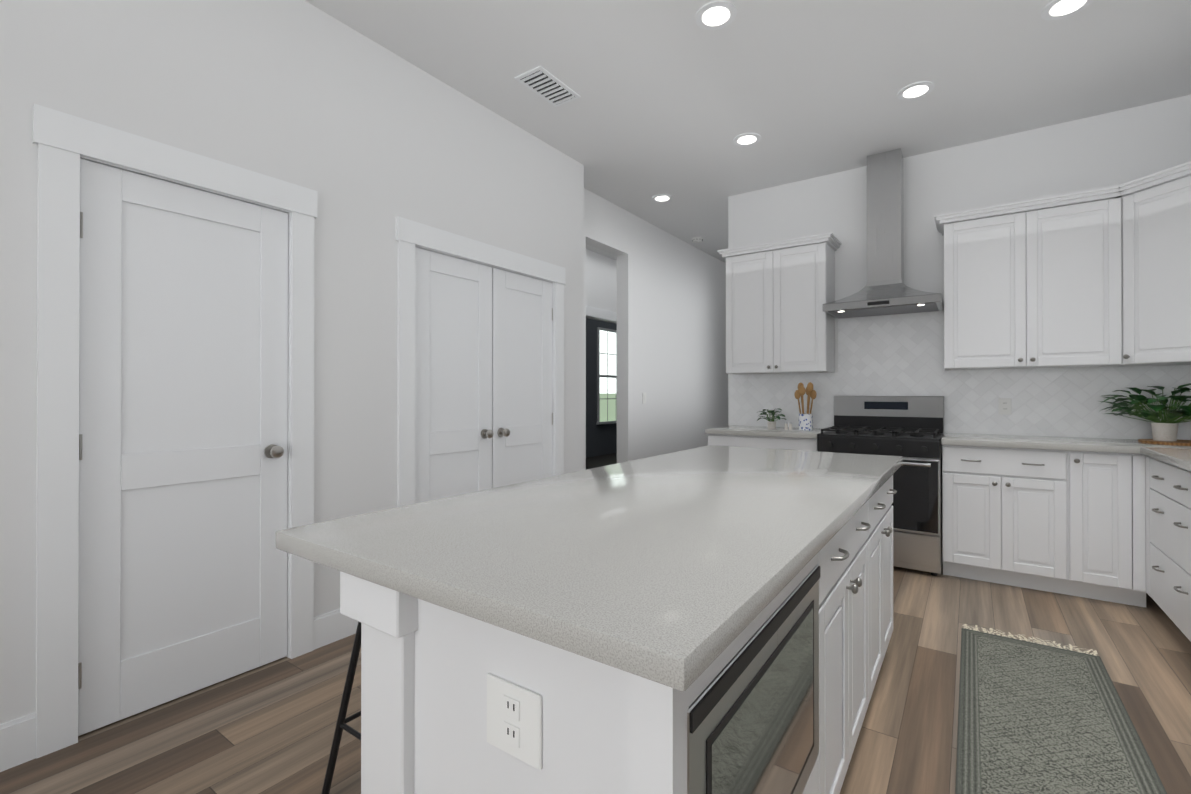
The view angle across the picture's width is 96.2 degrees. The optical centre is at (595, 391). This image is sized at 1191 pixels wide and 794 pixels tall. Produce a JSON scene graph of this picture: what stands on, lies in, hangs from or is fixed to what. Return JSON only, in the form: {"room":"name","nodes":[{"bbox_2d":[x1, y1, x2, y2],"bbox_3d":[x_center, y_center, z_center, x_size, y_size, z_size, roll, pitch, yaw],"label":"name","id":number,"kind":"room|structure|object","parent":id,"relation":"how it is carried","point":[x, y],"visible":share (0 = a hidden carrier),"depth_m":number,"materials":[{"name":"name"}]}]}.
{"room":"kitchen","nodes":[
{"label":"kitchen","id":0,"kind":"room"},
{"bbox_2d":[0,0,583,723],"bbox_3d":[-2.355,-0.312,1.328,0.280,3.050,7.470,0,0,35],"label":"wall","id":1,"kind":"structure","parent":0,"point":[368,140],"depth_m":2.55,"materials":[{"name":"paint"}]},
{"bbox_2d":[78,159,287,735],"bbox_3d":[-1.595,0.194,2.149,0.110,2.026,0.701,0,0,35],"label":"door","id":2,"kind":"structure","parent":1,"relation":"in","point":[183,411],"depth_m":2.11,"materials":[{"name":"white paint"}]},
{"bbox_2d":[0,104,616,771],"bbox_3d":[-1.543,0.058,3.524,1.524,2.325,12.000,0,0,35],"label":"door frame","id":3,"kind":"structure","parent":1,"relation":"attached to","point":[66,142],"depth_m":1.92,"materials":[{"name":"white paint"}]},
{"bbox_2d":[415,247,493,502],"bbox_3d":[-0.835,0.198,3.231,0.110,2.026,0.606,0,0,35],"label":"double door","id":4,"kind":"structure","parent":1,"relation":"in","point":[454,433],"depth_m":3.23,"materials":[{"name":"white paint"}]},
{"bbox_2d":[492,268,552,487],"bbox_3d":[-0.482,0.200,3.735,0.110,2.026,0.606,0,0,35],"label":"double door","id":5,"kind":"structure","parent":1,"relation":"in","point":[522,319],"depth_m":3.72,"materials":[{"name":"white paint"}]},
{"bbox_2d":[0,453,1190,793],"bbox_3d":[-0.157,1.269,3.817,7.750,0.104,14.320,0,0,35],"label":"floor","id":6,"kind":"structure","parent":0,"point":[266,729],"depth_m":2.01,"materials":[{"name":"brown wood"}]},
{"bbox_2d":[321,621,360,793],"bbox_3d":[-0.561,0.876,1.634,0.375,0.675,0.375,0,0,35],"label":"stool","id":7,"kind":"object","parent":6,"relation":"on","point":[342,721],"visible":0.17,"depth_m":1.59,"materials":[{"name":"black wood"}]},
{"bbox_2d":[340,465,901,793],"bbox_3d":[0.469,0.777,1.753,0.725,0.874,2.302,0,0,35],"label":"kitchen island","id":8,"kind":"object","parent":6,"relation":"on","point":[450,705],"depth_m":0.91,"materials":[{"name":"white paint"}]},
{"bbox_2d":[276,445,902,696],"bbox_3d":[0.376,0.353,1.822,0.960,0.106,2.330,0,0,35],"label":"island countertop","id":9,"kind":"structure","parent":8,"relation":"on","point":[640,569],"depth_m":1.03,"materials":[{"name":"white stone"}]},
{"bbox_2d":[705,433,816,450],"bbox_3d":[1.464,0.787,4.445,0.865,0.874,0.628,0,0,35],"label":"base cabinet","id":10,"kind":"object","parent":6,"relation":"on","point":[786,443],"depth_m":4.16,"materials":[{"name":"white paint"}]},
{"bbox_2d":[705,425,826,440],"bbox_3d":[1.452,0.329,4.437,0.876,0.039,0.658,0,0,35],"label":"countertop","id":11,"kind":"structure","parent":10,"relation":"on","point":[734,430],"depth_m":4.26,"materials":[{"name":"white stone"}]},
{"bbox_2d":[757,408,785,428],"bbox_3d":[1.469,0.224,4.467,0.271,0.170,0.274,0,0,35],"label":"plant","id":12,"kind":"object","parent":11,"relation":"on","point":[771,424],"visible":1,"depth_m":4.44,"materials":[{"name":"green plant"}]},
{"bbox_2d":[784,422,791,429],"bbox_3d":[1.562,0.276,4.325,0.063,0.064,0.028,0,0,35],"label":"shakers","id":13,"kind":"object","parent":11,"relation":"on","point":[786,425],"visible":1,"depth_m":4.32,"materials":[{"name":"ceramic"}]},
{"bbox_2d":[794,382,816,429],"bbox_3d":[1.692,0.116,4.307,0.164,0.384,0.114,0,0,35],"label":"utensil crock","id":14,"kind":"object","parent":11,"relation":"on","point":[805,421],"visible":1,"depth_m":4.28,"materials":[{"name":"white"}]},
{"bbox_2d":[817,396,943,575],"bbox_3d":[2.098,0.626,3.926,0.756,1.189,0.730,0,0,35],"label":"range","id":15,"kind":"object","parent":6,"relation":"on","point":[909,430],"visible":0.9,"depth_m":3.61,"materials":[{"name":"silver metal"}]},
{"bbox_2d":[942,445,1088,597],"bbox_3d":[2.730,0.783,3.556,0.688,0.874,0.628,0,0,35],"label":"base cabinet","id":16,"kind":"object","parent":6,"relation":"on","point":[1013,517],"depth_m":3.29,"materials":[{"name":"white paint"}]},
{"bbox_2d":[941,433,1190,452],"bbox_3d":[3.087,0.325,3.289,1.585,0.039,0.658,0,0,35],"label":"countertop","id":17,"kind":"structure","parent":16,"relation":"on","point":[982,440],"depth_m":3.28,"materials":[{"name":"white stone"}]},
{"bbox_2d":[1099,383,1190,445],"bbox_3d":[3.343,0.126,3.139,0.590,0.356,0.564,0,0,35],"label":"potted plant","id":18,"kind":"object","parent":17,"relation":"on","point":[1164,431],"visible":1,"depth_m":3.14,"materials":[{"name":"green plant"}]},
{"bbox_2d":[955,624,1166,793],"bbox_3d":[1.456,1.208,1.683,0.524,0.008,2.399,0,0,35],"label":"rug","id":19,"kind":"object","parent":6,"relation":"on","point":[1037,718],"visible":0.98,"depth_m":1.93,"materials":[{"name":"grey fabric"}]},
{"bbox_2d":[1085,453,1128,604],"bbox_3d":[3.072,0.783,3.316,0.406,0.874,0.628,0,0,35],"label":"base cabinet","id":20,"kind":"object","parent":6,"relation":"on","point":[1106,474],"depth_m":3.05,"materials":[{"name":"white paint"}]},
{"bbox_2d":[1145,457,1190,641],"bbox_3d":[3.010,0.779,2.354,0.638,0.874,0.843,0,0,35],"label":"base cabinet","id":21,"kind":"object","parent":6,"relation":"on","point":[1167,489],"depth_m":2.60,"materials":[{"name":"white paint"}]},
{"bbox_2d":[1141,445,1190,472],"bbox_3d":[2.541,0.319,1.709,0.663,0.039,2.565,0,0,35],"label":"countertop","id":22,"kind":"structure","parent":21,"relation":"on","point":[1179,458],"depth_m":2.62,"materials":[{"name":"white stone"}]},
{"bbox_2d":[586,318,616,457],"bbox_3d":[-0.713,-0.284,9.357,0.120,3.050,5.700,0,0,35],"label":"door","id":23,"kind":"structure","parent":0,"point":[601,439],"depth_m":10.22,"materials":[{"name":"paint"}]},
{"bbox_2d":[596,327,616,424],"bbox_3d":[0.344,-0.304,10.705,0.058,1.880,1.060,0,0,35],"label":"window","id":24,"kind":"structure","parent":23,"relation":"in","point":[606,376],"depth_m":10.57,"materials":[{"name":"white"}]},
{"bbox_2d":[586,249,616,323],"bbox_3d":[-0.029,-0.292,7.026,0.120,3.050,4.770,0,0,35],"label":"wall","id":25,"kind":"structure","parent":0,"point":[601,281],"depth_m":7.06,"materials":[{"name":"paint"}]},
{"bbox_2d":[584,188,728,469],"bbox_3d":[0.921,-0.295,6.359,0.140,3.050,4.530,0,0,35],"label":"wall","id":26,"kind":"structure","parent":0,"point":[671,326],"depth_m":5.98,"materials":[{"name":"paint"}]},
{"bbox_2d":[305,0,1190,262],"bbox_3d":[-0.157,-1.879,3.829,7.750,0.100,14.320,0,0,35],"label":"ceiling","id":27,"kind":"structure","parent":0,"point":[674,100],"depth_m":3.08,"materials":[{"name":"paint"}]},
{"bbox_2d":[514,66,580,106],"bbox_3d":[-0.282,-1.822,3.207,0.200,0.015,0.380,0,0,35],"label":"ceiling vent","id":28,"kind":"object","parent":27,"relation":"in","point":[545,84],"visible":1,"depth_m":3.19,"materials":[{"name":"white metal"}]},
{"bbox_2d":[652,194,672,201],"bbox_3d":[0.628,-1.819,5.025,0.195,0.008,0.195,0,0,-10],"label":"recessed light","id":29,"kind":"object","parent":27,"relation":"in","point":[660,197],"depth_m":5.02,"materials":[{"name":"white paint"}]},
{"bbox_2d":[692,237,703,242],"bbox_3d":[1.212,-1.796,6.343,0.140,0.045,0.140,0,0,35],"label":"smoke detector","id":30,"kind":"object","parent":27,"relation":"attached to","point":[697,239],"visible":1,"depth_m":6.30,"materials":[{"name":"white plastic"}]},
{"bbox_2d":[695,0,736,29],"bbox_3d":[0.586,-1.828,2.598,0.195,0.008,0.195,0,0,-10],"label":"recessed light","id":31,"kind":"object","parent":27,"relation":"in","point":[716,15],"depth_m":2.59,"materials":[{"name":"white paint"}]},
{"bbox_2d":[733,133,760,145],"bbox_3d":[1.096,-1.823,3.865,0.195,0.008,0.195,0,0,-10],"label":"recessed light","id":32,"kind":"object","parent":27,"relation":"in","point":[745,139],"depth_m":3.85,"materials":[{"name":"white paint"}]},
{"bbox_2d":[897,81,934,99],"bbox_3d":[1.944,-1.825,3.245,0.195,0.008,0.195,0,0,-10],"label":"recessed light","id":33,"kind":"object","parent":27,"relation":"in","point":[916,90],"depth_m":3.23,"materials":[{"name":"white paint"}]},
{"bbox_2d":[1041,0,1093,19],"bbox_3d":[2.235,-1.828,2.528,0.195,0.008,0.195,0,0,-10],"label":"recessed light","id":34,"kind":"object","parent":27,"relation":"in","point":[1056,9],"depth_m":2.54,"materials":[{"name":"white paint"}]},
{"bbox_2d":[728,95,1190,433],"bbox_3d":[2.669,-0.303,4.063,3.400,3.050,0.120,0,0,35],"label":"wall","id":35,"kind":"structure","parent":0,"point":[1116,148],"depth_m":3.97,"materials":[{"name":"paint"}]},
{"bbox_2d":[725,245,792,376],"bbox_3d":[1.422,-0.678,4.663,0.471,1.039,0.328,0,0,35],"label":"upper cabinet","id":36,"kind":"object","parent":35,"relation":"attached to","point":[753,276],"depth_m":4.53,"materials":[{"name":"white paint"}]},
{"bbox_2d":[781,237,836,376],"bbox_3d":[1.710,-0.679,4.461,0.471,1.039,0.328,0,0,35],"label":"upper cabinet","id":37,"kind":"object","parent":35,"relation":"attached to","point":[807,267],"depth_m":4.30,"materials":[{"name":"white paint"}]},
{"bbox_2d":[823,148,943,318],"bbox_3d":[2.167,-1.213,4.031,0.754,1.223,0.490,0,0,35],"label":"range hood","id":38,"kind":"object","parent":35,"relation":"attached to","point":[885,290],"visible":0.96,"depth_m":4.04,"materials":[{"name":"silver metal"}]},
{"bbox_2d":[728,311,1190,439],"bbox_3d":[1.665,-0.169,2.737,3.276,0.946,3.198,0,0,35],"label":"backsplash","id":39,"kind":"structure","parent":35,"relation":"attached to","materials":[{"name":"tile"}]},
{"bbox_2d":[941,209,1016,372],"bbox_3d":[2.745,-0.681,3.734,0.511,1.039,0.328,0,0,35],"label":"upper cabinet","id":40,"kind":"object","parent":35,"relation":"attached to","point":[977,315],"depth_m":3.64,"materials":[{"name":"white paint"}]},
{"bbox_2d":[1013,189,1136,368],"bbox_3d":[3.073,-0.682,3.478,0.558,1.039,0.370,0,0,35],"label":"upper cabinet","id":41,"kind":"object","parent":35,"relation":"attached to","point":[1040,334],"depth_m":3.39,"materials":[{"name":"white paint"}]},
{"bbox_2d":[1105,161,1190,368],"bbox_3d":[3.411,-0.684,3.017,0.738,1.039,0.737,0,0,35],"label":"upper cabinet","id":42,"kind":"object","parent":35,"relation":"attached to","point":[1148,218],"depth_m":3.09,"materials":[{"name":"white paint"}]}
]}

